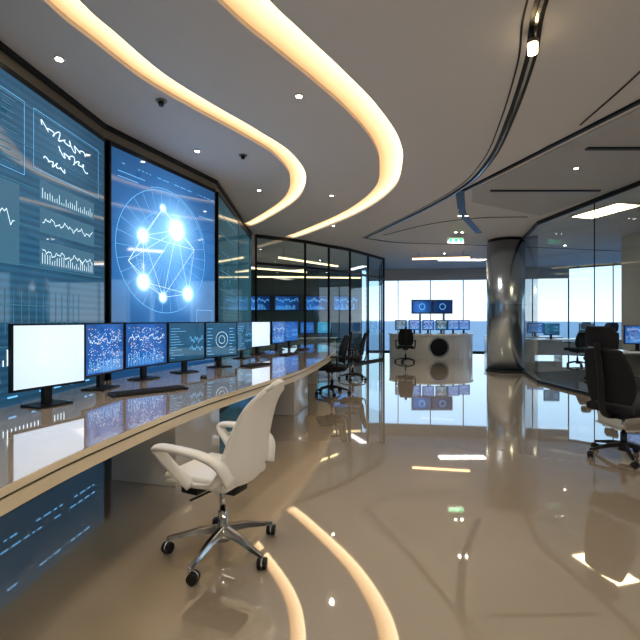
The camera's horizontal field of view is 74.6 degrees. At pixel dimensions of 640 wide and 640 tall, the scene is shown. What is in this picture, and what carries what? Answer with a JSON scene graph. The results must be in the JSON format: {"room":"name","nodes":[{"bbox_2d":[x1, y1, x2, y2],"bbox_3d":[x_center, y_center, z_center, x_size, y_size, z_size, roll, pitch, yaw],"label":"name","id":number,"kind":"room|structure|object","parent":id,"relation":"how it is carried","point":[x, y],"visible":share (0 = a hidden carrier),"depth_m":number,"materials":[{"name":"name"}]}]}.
{"room":"control room","nodes":[
{"label":"control room","id":0,"kind":"room"},
{"bbox_2d":[105,140,215,380],"bbox_3d":[-2.355,-0.390,3.204,0.734,3.500,14.439,0,0,6],"label":"wall","id":1,"kind":"structure","parent":0,"point":[106,142],"depth_m":4.68,"materials":[{"name":"black metal"}]},
{"bbox_2d":[0,61,104,407],"bbox_3d":[-2.454,-0.360,3.285,0.037,3.240,2.578,0,0,5],"label":"wall screen","id":2,"kind":"object","parent":1,"relation":"attached to","point":[52,163],"visible":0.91,"depth_m":3.69,"materials":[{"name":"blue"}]},
{"bbox_2d":[108,141,214,379],"bbox_3d":[-1.966,-0.360,5.514,0.040,3.240,1.894,0,0,23],"label":"wall screen","id":3,"kind":"object","parent":1,"relation":"attached to","point":[161,219],"visible":0.78,"depth_m":5.27,"materials":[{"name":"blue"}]},
{"bbox_2d":[216,192,237,359],"bbox_3d":[-1.609,-0.360,7.400,0.036,3.240,1.801,0,0,-1],"label":"glass panel","id":4,"kind":"object","parent":1,"relation":"attached to","point":[226,221],"visible":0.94,"depth_m":7.13,"materials":[{"name":"teal"}]},
{"bbox_2d":[238,221,250,355],"bbox_3d":[-1.661,-0.360,9.275,0.032,3.240,1.850,0,0,-1],"label":"glass panel","id":5,"kind":"object","parent":1,"relation":"attached to","point":[244,240],"visible":0.53,"depth_m":9.13,"materials":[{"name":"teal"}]},
{"bbox_2d":[251,270,361,351],"bbox_3d":[-2.600,-0.390,18.100,8.800,3.500,0.200,0,0,0],"label":"wall","id":6,"kind":"structure","parent":0,"point":[272,287],"depth_m":18.00,"materials":[{"name":"black"}]},
{"bbox_2d":[251,296,270,310],"bbox_3d":[-2.650,-0.715,17.927,1.100,0.650,0.045,0,0,0],"label":"wall display","id":7,"kind":"object","parent":6,"relation":"attached to","point":[263,302],"visible":0.69,"depth_m":17.91,"materials":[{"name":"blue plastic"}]},
{"bbox_2d":[274,296,299,310],"bbox_3d":[-1.400,-0.715,17.927,1.100,0.650,0.045,0,0,0],"label":"wall display","id":8,"kind":"object","parent":6,"relation":"attached to","point":[281,303],"visible":1,"depth_m":17.91,"materials":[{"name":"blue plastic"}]},
{"bbox_2d":[306,296,327,310],"bbox_3d":[-0.150,-0.715,17.927,1.100,0.650,0.045,0,0,0],"label":"wall display","id":9,"kind":"object","parent":6,"relation":"attached to","point":[313,303],"visible":0.93,"depth_m":17.91,"materials":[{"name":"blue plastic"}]},
{"bbox_2d":[333,296,358,310],"bbox_3d":[1.100,-0.715,17.927,1.100,0.650,0.045,0,0,0],"label":"wall display","id":10,"kind":"object","parent":6,"relation":"attached to","point":[340,303],"visible":0.91,"depth_m":17.91,"materials":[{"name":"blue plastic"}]},
{"bbox_2d":[0,351,639,639],"bbox_3d":[4.500,1.460,7.100,23.000,0.200,22.200,0,0,0],"label":"floor","id":11,"kind":"structure","parent":0,"point":[431,499],"depth_m":2.70,"materials":[{"name":"beige tile"}]},
{"bbox_2d":[0,345,335,516],"bbox_3d":[-1.049,0.985,5.344,1.727,0.750,10.368,0,0,11],"label":"desk","id":12,"kind":"object","parent":11,"relation":"on","point":[41,449],"visible":0.9,"depth_m":3.11,"materials":[{"name":"laminate"}]},
{"bbox_2d":[8,323,84,408],"bbox_3d":[-1.956,0.317,3.013,0.210,0.584,0.533,0,0,23],"label":"computer monitor","id":13,"kind":"object","parent":12,"relation":"on","point":[44,357],"visible":1,"depth_m":2.96,"materials":[{"name":"black plastic"}]},
{"bbox_2d":[81,323,123,390],"bbox_3d":[-1.945,0.317,3.730,0.210,0.584,0.553,0,0,6],"label":"computer monitor","id":14,"kind":"object","parent":12,"relation":"on","point":[104,342],"visible":1,"depth_m":3.70,"materials":[{"name":"black plastic"}]},
{"bbox_2d":[124,322,166,380],"bbox_3d":[-1.820,0.317,4.341,0.210,0.584,0.587,0,0,20],"label":"computer monitor","id":15,"kind":"object","parent":12,"relation":"on","point":[145,343],"visible":1,"depth_m":4.30,"materials":[{"name":"blue glass"}]},
{"bbox_2d":[107,385,187,397],"bbox_3d":[-1.440,0.597,3.550,0.620,0.024,0.160,0,0,-42],"label":"keyboard","id":16,"kind":"object","parent":12,"relation":"on","point":[173,387],"visible":1,"depth_m":3.49,"materials":[{"name":"black plastic"}]},
{"bbox_2d":[167,322,204,373],"bbox_3d":[-1.578,0.317,4.899,0.210,0.584,0.530,0,0,32],"label":"computer monitor","id":17,"kind":"object","parent":12,"relation":"on","point":[185,340],"visible":1,"depth_m":4.86,"materials":[{"name":"black plastic"}]},
{"bbox_2d":[205,322,236,367],"bbox_3d":[-1.305,0.317,5.450,0.210,0.584,0.543,0,0,34],"label":"computer monitor","id":18,"kind":"object","parent":12,"relation":"on","point":[220,337],"visible":0.98,"depth_m":5.42,"materials":[{"name":"blue glass"}]},
{"bbox_2d":[233,322,251,358],"bbox_3d":[-1.239,0.317,6.686,0.210,0.584,0.568,0,0,14],"label":"computer monitor","id":19,"kind":"object","parent":12,"relation":"on","point":[244,329],"visible":1,"depth_m":6.66,"materials":[{"name":"black plastic"}]},
{"bbox_2d":[240,362,271,367],"bbox_3d":[-0.850,0.597,5.600,0.160,0.024,0.460,0,0,32],"label":"keyboard","id":20,"kind":"object","parent":12,"relation":"on","point":[260,363],"visible":1,"depth_m":5.52,"materials":[{"name":"black plastic"}]},
{"bbox_2d":[248,321,269,354],"bbox_3d":[-1.100,0.317,7.495,0.210,0.584,0.617,0,0,27],"label":"computer monitor","id":21,"kind":"object","parent":12,"relation":"on","point":[260,329],"visible":0.89,"depth_m":7.48,"materials":[{"name":"glass"}]},
{"bbox_2d":[270,321,285,349],"bbox_3d":[-0.876,0.317,8.569,0.210,0.584,0.550,0,0,25],"label":"computer monitor","id":22,"kind":"object","parent":12,"relation":"on","point":[277,328],"visible":1,"depth_m":8.52,"materials":[{"name":"glass"}]},
{"bbox_2d":[284,321,297,347],"bbox_3d":[-0.687,0.317,9.450,0.210,0.584,0.541,0,0,34],"label":"computer monitor","id":23,"kind":"object","parent":12,"relation":"on","point":[291,326],"visible":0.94,"depth_m":9.45,"materials":[{"name":"black plastic"}]},
{"bbox_2d":[151,379,285,585],"bbox_3d":[-0.528,0.843,2.447,0.699,1.035,0.676,0,0,30],"label":"office chair","id":24,"kind":"object","parent":11,"relation":"on","point":[250,443],"visible":1,"depth_m":2.29,"materials":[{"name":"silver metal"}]},
{"bbox_2d":[164,452,265,493],"bbox_3d":[-0.611,0.895,2.489,0.440,0.065,0.420,0,0,25],"label":"seat cushion","id":25,"kind":"object","parent":24,"relation":"on","point":[197,472],"depth_m":2.34,"materials":[{"name":"white leather"}]},
{"bbox_2d":[255,234,256,352],"bbox_3d":[-1.600,-0.390,10.500,0.030,3.499,0.060,0,0,-34],"label":"mullion","id":26,"kind":"object","parent":11,"relation":"on","point":[255,234],"visible":0.64,"depth_m":10.49,"materials":[{"name":"black"}]},
{"bbox_2d":[251,336,336,355],"bbox_3d":[-0.900,0.983,14.600,3.000,0.743,0.800,0,0,-29],"label":"office desk","id":27,"kind":"object","parent":11,"relation":"on","point":[315,340],"visible":0.26,"depth_m":14.99,"materials":[{"name":"white paint"}]},
{"bbox_2d":[300,322,313,336],"bbox_3d":[-0.470,0.335,14.865,0.559,0.549,0.210,0,0,-27],"label":"computer monitor","id":28,"kind":"object","parent":27,"relation":"on","point":[309,325],"visible":0.95,"depth_m":14.85,"materials":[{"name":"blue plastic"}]},
{"bbox_2d":[317,322,330,336],"bbox_3d":[0.130,0.335,15.165,0.559,0.549,0.210,0,0,-27],"label":"computer monitor","id":29,"kind":"object","parent":27,"relation":"on","point":[322,327],"visible":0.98,"depth_m":15.11,"materials":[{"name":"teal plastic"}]},
{"bbox_2d":[304,240,305,344],"bbox_3d":[-0.400,-0.390,11.300,0.060,3.499,0.030,0,0,45],"label":"mullion","id":30,"kind":"object","parent":11,"relation":"on","point":[305,240],"visible":0.64,"depth_m":11.27,"materials":[{"name":"black"}]},
{"bbox_2d":[328,246,329,362],"bbox_3d":[0.250,-0.390,11.950,0.030,3.499,0.060,0,0,-45],"label":"mullion","id":31,"kind":"object","parent":11,"relation":"on","point":[329,246],"visible":0.64,"depth_m":11.93,"materials":[{"name":"black"}]},
{"bbox_2d":[315,332,351,396],"bbox_3d":[0.248,0.789,7.742,0.715,1.141,0.696,0,0,-10],"label":"office chair","id":32,"kind":"object","parent":11,"relation":"on","point":[330,367],"visible":0.89,"depth_m":7.69,"materials":[{"name":"black fabric"}]},
{"bbox_2d":[319,363,345,370],"bbox_3d":[0.191,0.865,7.745,0.480,0.085,0.500,0,0,-10],"label":"seat cushion","id":33,"kind":"object","parent":32,"relation":"on","point":[329,366],"depth_m":7.52,"materials":[{"name":"black fabric"}]},
{"bbox_2d":[349,251,349,362],"bbox_3d":[0.900,-0.390,12.600,0.060,3.499,0.030,0,0,34],"label":"mullion","id":34,"kind":"object","parent":11,"relation":"on","point":[349,251],"visible":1,"depth_m":12.59,"materials":[{"name":"black"}]},
{"bbox_2d":[350,249,350,362],"bbox_3d":[0.900,-0.390,12.600,0.060,3.499,0.030,0,0,45],"label":"mullion","id":35,"kind":"object","parent":11,"relation":"on","point":[350,249],"visible":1,"depth_m":12.57,"materials":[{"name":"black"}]},
{"bbox_2d":[338,330,369,381],"bbox_3d":[0.773,0.789,9.586,0.717,1.141,0.691,0,0,10],"label":"office chair","id":36,"kind":"object","parent":11,"relation":"on","point":[353,358],"visible":0.93,"depth_m":9.46,"materials":[{"name":"black plastic"}]},
{"bbox_2d":[346,355,362,360],"bbox_3d":[0.721,0.865,9.605,0.480,0.085,0.500,0,0,10],"label":"seat cushion","id":37,"kind":"object","parent":36,"relation":"on","point":[356,357],"depth_m":9.37,"materials":[{"name":"black fabric"}]},
{"bbox_2d":[366,271,366,342],"bbox_3d":[2.000,-0.389,18.100,0.030,3.498,0.060,0,0,7],"label":"mullion","id":38,"kind":"object","parent":11,"relation":"on","point":[366,271],"visible":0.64,"depth_m":18.07,"materials":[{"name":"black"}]},
{"bbox_2d":[351,358,383,364],"bbox_3d":[1.550,1.330,13.550,0.060,0.060,2.302,0,0,34],"label":"rail","id":39,"kind":"object","parent":11,"relation":"on","point":[378,359],"visible":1,"depth_m":13.51,"materials":[{"name":"black"}]},
{"bbox_2d":[367,256,368,359],"bbox_3d":[1.550,-0.390,13.550,0.060,3.499,0.030,0,0,34],"label":"mullion","id":40,"kind":"object","parent":11,"relation":"on","point":[367,256],"visible":0.79,"depth_m":13.52,"materials":[{"name":"black"}]},
{"bbox_2d":[379,269,379,351],"bbox_3d":[2.400,-0.389,16.900,0.060,3.498,0.030,0,0,5],"label":"mullion","id":41,"kind":"object","parent":11,"relation":"on","point":[379,269],"visible":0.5,"depth_m":16.88,"materials":[{"name":"black"}]},
{"bbox_2d":[380,263,382,355],"bbox_3d":[2.300,-0.390,15.700,0.001,3.499,2.408,0,0,5],"label":"glass","id":42,"kind":"object","parent":11,"relation":"on","point":[382,263],"visible":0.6,"depth_m":15.15,"materials":[{"name":"glass"}]},
{"bbox_2d":[381,265,381,354],"bbox_3d":[2.300,-0.389,15.700,0.060,3.498,0.030,0,0,5],"label":"mullion","id":43,"kind":"object","parent":11,"relation":"on","point":[381,265],"visible":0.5,"depth_m":15.68,"materials":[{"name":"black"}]},
{"bbox_2d":[383,260,383,357],"bbox_3d":[2.200,-0.389,14.500,0.060,3.498,0.030,0,0,5],"label":"mullion","id":44,"kind":"object","parent":11,"relation":"on","point":[383,260],"visible":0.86,"depth_m":14.48,"materials":[{"name":"black"}]},
{"bbox_2d":[384,259,384,358],"bbox_3d":[2.200,-0.390,14.500,0.060,3.499,0.030,0,0,34],"label":"mullion","id":45,"kind":"object","parent":11,"relation":"on","point":[384,259],"visible":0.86,"depth_m":14.48,"materials":[{"name":"black"}]},
{"bbox_2d":[394,327,416,362],"bbox_3d":[2.737,0.789,13.487,0.692,1.141,0.738,0,0,10],"label":"office chair","id":46,"kind":"object","parent":11,"relation":"on","point":[405,336],"visible":1,"depth_m":13.26,"materials":[{"name":"fabric"}]},
{"bbox_2d":[398,345,413,348],"bbox_3d":[2.755,0.865,13.530,0.500,0.085,0.480,0,0,10],"label":"seat cushion","id":47,"kind":"object","parent":46,"relation":"on","point":[399,346],"depth_m":13.32,"materials":[{"name":"black fabric"}]},
{"bbox_2d":[389,333,473,358],"bbox_3d":[4.100,0.925,15.045,3.100,0.870,1.190,0,0,0],"label":"office desk","id":48,"kind":"object","parent":11,"relation":"on","point":[459,345],"depth_m":14.59,"materials":[{"name":"white paint"}]},
{"bbox_2d":[395,320,406,329],"bbox_3d":[2.950,0.244,15.345,0.420,0.489,0.210,0,0,0],"label":"computer monitor","id":49,"kind":"object","parent":48,"relation":"on","point":[399,324],"visible":0.97,"depth_m":15.30,"materials":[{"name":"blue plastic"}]},
{"bbox_2d":[409,320,419,333],"bbox_3d":[3.400,0.244,15.145,0.420,0.489,0.210,0,0,0],"label":"computer monitor","id":50,"kind":"object","parent":48,"relation":"on","point":[414,325],"visible":0.98,"depth_m":15.10,"materials":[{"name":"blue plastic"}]},
{"bbox_2d":[422,320,433,333],"bbox_3d":[3.870,0.244,15.045,0.420,0.489,0.210,0,0,0],"label":"computer monitor","id":51,"kind":"object","parent":48,"relation":"on","point":[427,325],"visible":1,"depth_m":15.00,"materials":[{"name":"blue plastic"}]},
{"bbox_2d":[435,320,446,333],"bbox_3d":[4.340,0.244,15.045,0.420,0.489,0.210,0,0,0],"label":"computer monitor","id":52,"kind":"object","parent":48,"relation":"on","point":[440,325],"visible":1,"depth_m":15.00,"materials":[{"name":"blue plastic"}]},
{"bbox_2d":[447,320,458,333],"bbox_3d":[4.800,0.244,15.145,0.420,0.489,0.210,0,0,0],"label":"computer monitor","id":53,"kind":"object","parent":48,"relation":"on","point":[452,325],"visible":1,"depth_m":15.10,"materials":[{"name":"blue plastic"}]},
{"bbox_2d":[459,320,469,332],"bbox_3d":[5.250,0.244,15.345,0.420,0.489,0.210,0,0,0],"label":"computer monitor","id":54,"kind":"object","parent":48,"relation":"on","point":[464,325],"visible":0.98,"depth_m":15.30,"materials":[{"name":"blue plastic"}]},
{"bbox_2d":[411,300,452,333],"bbox_3d":[4.350,0.285,16.350,1.600,2.150,0.600,0,0,0],"label":"display stand","id":55,"kind":"object","parent":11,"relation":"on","point":[443,307],"visible":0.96,"depth_m":16.29,"materials":[{"name":"silver metal"}]},
{"bbox_2d":[485,368,522,372],"bbox_3d":[4.950,1.335,11.200,1.000,0.050,1.000,0,0,0],"label":"ring","id":56,"kind":"object","parent":11,"relation":"on","point":[486,369],"visible":0.45,"depth_m":10.77,"materials":[{"name":"black"}]},
{"bbox_2d":[487,239,522,370],"bbox_3d":[4.950,-0.350,11.200,0.940,3.420,0.940,0,0,0],"label":"column","id":57,"kind":"structure","parent":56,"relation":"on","point":[504,257],"depth_m":10.79,"materials":[{"name":"silver metal"}]},
{"bbox_2d":[488,237,521,242],"bbox_3d":[4.950,-2.099,11.200,0.880,0.079,0.880,0,0,0],"label":"ring","id":58,"kind":"object","parent":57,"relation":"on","point":[499,238],"visible":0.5,"depth_m":10.83,"materials":[{"name":"black"}]},
{"bbox_2d":[483,336,563,356],"bbox_3d":[7.600,0.983,15.800,2.600,0.743,0.800,0,0,9],"label":"office desk","id":59,"kind":"object","parent":11,"relation":"on","point":[485,337],"visible":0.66,"depth_m":15.96,"materials":[{"name":"white paint"}]},
{"bbox_2d":[538,323,542,332],"bbox_3d":[8.083,0.359,15.794,0.559,0.499,0.210,0,0,10],"label":"computer monitor","id":60,"kind":"object","parent":59,"relation":"on","point":[540,325],"visible":0.27,"depth_m":15.72,"materials":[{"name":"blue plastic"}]},
{"bbox_2d":[523,225,537,379],"bbox_3d":[5.010,-0.390,10.050,0.001,3.499,1.987,0,0,17],"label":"glass","id":61,"kind":"object","parent":11,"relation":"on","point":[530,243],"visible":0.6,"depth_m":9.91,"materials":[{"name":"clear glass"}]},
{"bbox_2d":[537,380,588,395],"bbox_3d":[4.835,1.330,7.400,0.040,0.060,3.408,0,0,-4],"label":"rail","id":62,"kind":"object","parent":11,"relation":"on","point":[538,381],"visible":0.56,"depth_m":8.20,"materials":[{"name":"black"}]},
{"bbox_2d":[564,322,590,366],"bbox_3d":[7.606,0.710,12.409,0.701,1.301,0.690,0,0,39],"label":"office chair","id":63,"kind":"object","parent":11,"relation":"on","point":[580,341],"visible":0.8,"depth_m":12.15,"materials":[{"name":"fabric"}]},
{"bbox_2d":[564,347,583,350],"bbox_3d":[7.595,0.865,12.430,0.500,0.085,0.480,0,0,-10],"label":"seat cushion","id":64,"kind":"object","parent":63,"relation":"on","point":[566,348],"depth_m":12.23,"materials":[{"name":"black fabric"}]},
{"bbox_2d":[538,338,620,354],"bbox_3d":[8.200,0.983,13.600,3.200,0.743,0.800,0,0,-6],"label":"office desk","id":65,"kind":"object","parent":11,"relation":"on","point":[557,347],"visible":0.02,"depth_m":13.86,"materials":[{"name":"laminate"}]},
{"bbox_2d":[543,323,559,338],"bbox_3d":[7.450,0.353,13.545,0.500,0.511,0.210,0,0,0],"label":"computer monitor","id":66,"kind":"object","parent":65,"relation":"on","point":[550,329],"visible":1,"depth_m":13.50,"materials":[{"name":"black plastic"}]},
{"bbox_2d":[538,370,639,401],"bbox_3d":[7.425,1.358,7.750,5.150,0.004,7.500,0,0,0],"label":"floor","id":67,"kind":"structure","parent":11,"relation":"on","point":[574,379],"depth_m":9.57,"materials":[{"name":"grey tile"}]},
{"bbox_2d":[583,323,618,378],"bbox_3d":[6.324,0.710,9.402,0.721,1.301,0.684,0,0,-20],"label":"office chair","id":68,"kind":"object","parent":67,"relation":"on","point":[615,326],"visible":0.28,"depth_m":9.45,"materials":[{"name":"fabric"}]},
{"bbox_2d":[620,350,639,375],"bbox_3d":[7.000,0.983,8.300,2.600,0.743,0.800,0,0,0],"label":"office desk","id":69,"kind":"object","parent":67,"relation":"on","point":[633,357],"visible":0.13,"depth_m":8.61,"materials":[{"name":"white paint"}]},
{"bbox_2d":[623,326,639,350],"bbox_3d":[6.309,0.359,8.344,0.510,0.499,0.210,0,0,11],"label":"computer monitor","id":70,"kind":"object","parent":69,"relation":"on","point":[631,334],"visible":1,"depth_m":8.33,"materials":[{"name":"black plastic"}]},
{"bbox_2d":[584,326,639,468],"bbox_3d":[2.974,0.710,4.144,0.714,1.301,0.678,0,0,-20],"label":"office chair","id":71,"kind":"object","parent":11,"relation":"on","point":[610,380],"visible":1,"depth_m":4.02,"materials":[{"name":"black plastic"}]},
{"bbox_2d":[586,400,639,417],"bbox_3d":[3.028,0.865,4.160,0.480,0.085,0.500,0,0,-20],"label":"seat cushion","id":72,"kind":"object","parent":71,"relation":"on","point":[618,410],"depth_m":4.04,"materials":[{"name":"black fabric"}]},
{"bbox_3d":[-1.000,-0.390,10.900,1.200,3.500,0.800,0,0,0],"label":"glass","id":73,"kind":"object","parent":11,"relation":"on","visible":0},
{"bbox_2d":[257,262,304,267],"bbox_3d":[-1.000,-1.420,10.900,1.442,0.060,0.060,0,0,-34],"label":"rail","id":74,"kind":"object","parent":73,"relation":"attached to","point":[258,263],"visible":1,"depth_m":10.86,"materials":[{"name":"black"}]},
{"bbox_3d":[0.250,-0.390,11.950,1.300,3.500,1.300,0,0,0],"label":"glass","id":75,"kind":"object","parent":11,"relation":"on","visible":0},
{"bbox_2d":[306,266,350,273],"bbox_3d":[0.250,-1.420,11.950,0.060,0.060,1.838,0,0,45],"label":"rail","id":76,"kind":"object","parent":75,"relation":"attached to","point":[307,267],"visible":1,"depth_m":11.87,"materials":[{"name":"black"}]},
{"bbox_3d":[1.550,-0.390,13.550,1.300,3.500,1.900,0,0,0],"label":"glass","id":77,"kind":"object","parent":11,"relation":"on","visible":0},
{"bbox_2d":[351,272,383,279],"bbox_3d":[1.550,-1.420,13.550,0.060,0.060,2.302,0,0,34],"label":"rail","id":78,"kind":"object","parent":77,"relation":"attached to","point":[353,273],"visible":1,"depth_m":13.44,"materials":[{"name":"black"}]},
{"bbox_3d":[4.835,-0.390,7.400,0.230,3.499,3.400,0,0,0],"label":"glass","id":79,"kind":"object","parent":11,"relation":"on","visible":0},
{"bbox_2d":[594,203,594,325],"bbox_3d":[4.835,-0.349,7.400,0.013,3.419,0.013,0,0,0],"label":"joint","id":80,"kind":"object","parent":79,"relation":"attached to","point":[594,203],"visible":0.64,"depth_m":7.39,"materials":[{"name":"black"}]},
{"bbox_2d":[0,0,639,270],"bbox_3d":[4.500,-2.290,7.100,23.000,0.300,22.200,0,0,0],"label":"ceiling","id":81,"kind":"structure","parent":0,"point":[441,72],"depth_m":4.02,"materials":[{"name":"paint"}]},
{"bbox_2d":[53,55,64,61],"bbox_3d":[-2.130,-2.132,3.430,0.082,0.013,0.082,0,0,0],"label":"recessed light","id":82,"kind":"object","parent":81,"relation":"in","point":[58,58],"visible":1,"depth_m":3.42,"materials":[{"name":"white plastic"}]},
{"bbox_2d":[0,50,250,236],"bbox_3d":[-2.245,-2.045,3.204,0.616,0.090,14.430,0,0,6],"label":"trim","id":83,"kind":"structure","parent":81,"relation":"attached to","point":[5,59],"depth_m":4.54,"materials":[{"name":"brown metal"}]},
{"bbox_2d":[0,41,252,235],"bbox_3d":[-2.230,-2.115,3.204,0.646,0.049,14.434,0,0,6],"label":"trim","id":84,"kind":"structure","parent":81,"relation":"attached to","point":[4,48],"depth_m":4.44,"materials":[{"name":"black metal"}]},
{"bbox_2d":[155,98,166,106],"bbox_3d":[-1.550,-2.115,4.100,0.110,0.049,0.110,0,0,0],"label":"security camera","id":85,"kind":"object","parent":81,"relation":"attached to","point":[161,102],"depth_m":4.08,"materials":[{"name":"plastic"}]},
{"bbox_2d":[50,0,305,223],"bbox_3d":[-1.075,-2.185,4.031,1.732,0.010,11.071,0,0,0],"label":"recessed light","id":86,"kind":"object","parent":81,"relation":"in","point":[75,10],"visible":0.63,"depth_m":3.92,"materials":[{"name":"beige plastic"}]},
{"bbox_2d":[251,266,306,272],"bbox_3d":[-2.000,-1.940,14.500,3.606,0.399,0.060,0,0,-34],"label":"linear pendant light","id":87,"kind":"object","parent":81,"relation":"hanging from","point":[252,267],"visible":0.48,"depth_m":14.83,"materials":[{"name":"white plastic"}]},
{"bbox_2d":[278,255,337,266],"bbox_3d":[-0.300,-1.964,13.200,0.060,0.349,2.691,0,0,42],"label":"linear pendant light","id":88,"kind":"object","parent":81,"relation":"hanging from","point":[279,256],"visible":1,"depth_m":13.04,"materials":[{"name":"white plastic"}]},
{"bbox_2d":[257,265,360,278],"bbox_3d":[-0.450,-1.889,16.400,4.120,0.499,0.060,0,0,-6],"label":"linear pendant light","id":89,"kind":"object","parent":81,"relation":"hanging from","point":[260,275],"visible":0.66,"depth_m":16.33,"materials":[{"name":"white plastic"}]},
{"bbox_2d":[257,276,360,278],"bbox_3d":[-0.450,-1.665,16.400,4.120,0.050,0.050,0,0,-6],"label":"diffuser","id":90,"kind":"object","parent":89,"relation":"attached to","point":[354,277],"depth_m":16.38,"materials":[{"name":"white"}]},
{"bbox_2d":[223,0,402,236],"bbox_3d":[-0.126,-2.185,4.671,2.426,0.010,12.527,0,0,4],"label":"recessed light","id":91,"kind":"object","parent":81,"relation":"in","point":[263,16],"visible":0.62,"depth_m":3.82,"materials":[{"name":"beige plastic"}]},
{"bbox_2d":[257,234,384,259],"bbox_3d":[0.432,-2.099,12.373,0.426,0.079,5.529,0,0,44],"label":"rail","id":92,"kind":"object","parent":81,"relation":"attached to","point":[258,235],"depth_m":11.59,"materials":[{"name":"black"}]},
{"bbox_2d":[412,255,469,259],"bbox_3d":[3.750,-2.014,13.050,1.726,0.249,0.060,0,0,10],"label":"linear pendant light","id":93,"kind":"object","parent":81,"relation":"hanging from","point":[466,256],"visible":1,"depth_m":13.03,"materials":[{"name":"white plastic"}]},
{"bbox_2d":[412,257,469,259],"bbox_3d":[3.750,-1.915,13.050,1.726,0.050,0.050,0,0,10],"label":"diffuser","id":94,"kind":"object","parent":93,"relation":"attached to","point":[413,258],"depth_m":13.05,"materials":[{"name":"white"}]},
{"bbox_2d":[383,217,507,235],"bbox_3d":[2.786,-2.135,9.415,3.312,0.009,0.594,0,0,35],"label":"trim","id":95,"kind":"structure","parent":81,"relation":"attached to","point":[482,217],"depth_m":9.08,"materials":[{"name":"black"}]},
{"bbox_2d":[447,234,463,243],"bbox_3d":[3.350,-2.017,10.399,0.420,0.244,0.033,0,0,0],"label":"exit sign","id":96,"kind":"object","parent":81,"relation":"hanging from","point":[450,240],"visible":1,"depth_m":10.38,"materials":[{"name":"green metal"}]},
{"bbox_2d":[362,0,548,238],"bbox_3d":[1.637,-2.130,5.484,1.474,0.019,10.979,0,0,0],"label":"ceiling track","id":97,"kind":"object","parent":81,"relation":"attached to","point":[539,6],"depth_m":3.99,"materials":[{"name":"black metal"}]},
{"bbox_2d":[436,258,486,260],"bbox_3d":[5.000,-2.124,14.800,1.700,0.027,0.400,0,0,0],"label":"panel light","id":98,"kind":"object","parent":81,"relation":"attached to","point":[471,259],"depth_m":14.65,"materials":[{"name":"plastic"}]},
{"bbox_2d":[369,266,568,280],"bbox_3d":[5.956,-1.899,17.365,7.985,0.479,0.181,0,0,8],"label":"trim","id":99,"kind":"structure","parent":81,"relation":"attached to","point":[556,272],"depth_m":17.43,"materials":[{"name":"grey"}]},
{"bbox_2d":[456,190,481,232],"bbox_3d":[3.037,-2.134,8.629,0.277,0.011,3.770,0,0,25],"label":"trim","id":100,"kind":"structure","parent":81,"relation":"attached to","point":[460,196],"depth_m":8.24,"materials":[{"name":"black"}]},
{"bbox_2d":[366,238,620,251],"bbox_3d":[5.535,-2.135,12.260,9.120,0.009,0.432,0,0,-14],"label":"trim","id":101,"kind":"structure","parent":81,"relation":"attached to","point":[366,238],"depth_m":11.87,"materials":[{"name":"black"}]},
{"bbox_2d":[522,222,536,239],"bbox_3d":[5.010,-2.099,10.050,0.040,0.079,1.987,0,0,17],"label":"trim","id":102,"kind":"structure","parent":81,"relation":"attached to","point":[532,228],"depth_m":9.84,"materials":[{"name":"black"}]},
{"bbox_2d":[527,34,538,55],"bbox_3d":[1.580,-2.050,3.120,0.080,0.139,0.080,0,0,0],"label":"track spotlight","id":103,"kind":"object","parent":81,"relation":"attached to","point":[532,43],"visible":1,"depth_m":3.09,"materials":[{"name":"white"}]},
{"bbox_2d":[490,190,600,191],"bbox_3d":[3.700,-2.120,6.900,1.800,0.020,0.050,0,0,0],"label":"trim","id":104,"kind":"structure","parent":81,"relation":"attached to","point":[490,190],"depth_m":6.90,"materials":[{"name":"black"}]},
{"bbox_2d":[462,99,639,191],"bbox_3d":[3.047,-2.124,4.254,0.080,0.029,5.467,0,0,-14],"label":"trim","id":105,"kind":"structure","parent":81,"relation":"attached to","point":[637,102],"depth_m":4.95,"materials":[{"name":"black metal"}]},
{"bbox_2d":[472,107,639,215],"bbox_3d":[3.750,-2.134,6.350,2.500,0.009,4.500,0,0,0],"label":"ceiling panel","id":106,"kind":"object","parent":81,"relation":"attached to","point":[605,171],"depth_m":6.15,"materials":[{"name":"grey paint"}]},
{"bbox_2d":[537,181,639,224],"bbox_3d":[4.835,-2.099,7.400,0.040,0.079,3.408,0,0,-4],"label":"rail","id":107,"kind":"object","parent":81,"relation":"attached to","point":[636,184],"depth_m":7.44,"materials":[{"name":"black"}]},
{"bbox_2d":[568,263,620,337],"bbox_3d":[12.190,-0.389,14.910,5.975,3.498,0.067,0,0,42],"label":"window","id":108,"kind":"structure","parent":81,"relation":"attached to","point":[615,264],"depth_m":16.26,"materials":[{"name":"black"}]},
{"bbox_2d":[569,202,639,218],"bbox_3d":[5.550,-2.124,8.200,0.600,0.027,1.100,0,0,-14],"label":"panel light","id":109,"kind":"object","parent":81,"relation":"attached to","point":[612,208],"depth_m":8.10,"materials":[{"name":"plastic"}]},
{"bbox_2d":[579,71,639,125],"bbox_3d":[2.572,-2.135,2.891,0.113,0.009,3.463,0,0,11],"label":"trim","id":110,"kind":"structure","parent":81,"relation":"attached to","point":[638,73],"depth_m":4.02,"materials":[{"name":"black"}]},
{"bbox_2d":[585,147,639,150],"bbox_3d":[4.100,-2.120,5.200,1.600,0.020,0.060,0,0,0],"label":"trim","id":111,"kind":"structure","parent":81,"relation":"attached to","point":[587,148],"depth_m":5.20,"materials":[{"name":"black"}]},
{"bbox_2d":[621,232,639,349],"bbox_3d":[8.000,-0.390,10.200,0.500,3.500,1.200,0,0,0],"label":"wall","id":112,"kind":"structure","parent":0,"point":[630,244],"depth_m":10.48,"materials":[{"name":"paint"}]},
{"label":"outside","id":113,"kind":"structure","parent":0,"visible":0},
{"bbox_2d":[362,321,620,350],"bbox_3d":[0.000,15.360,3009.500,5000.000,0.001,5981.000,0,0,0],"label":"sea","id":114,"kind":"structure","parent":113,"point":[479,328],"depth_m":561.04,"materials":[{"name":"liquid"}]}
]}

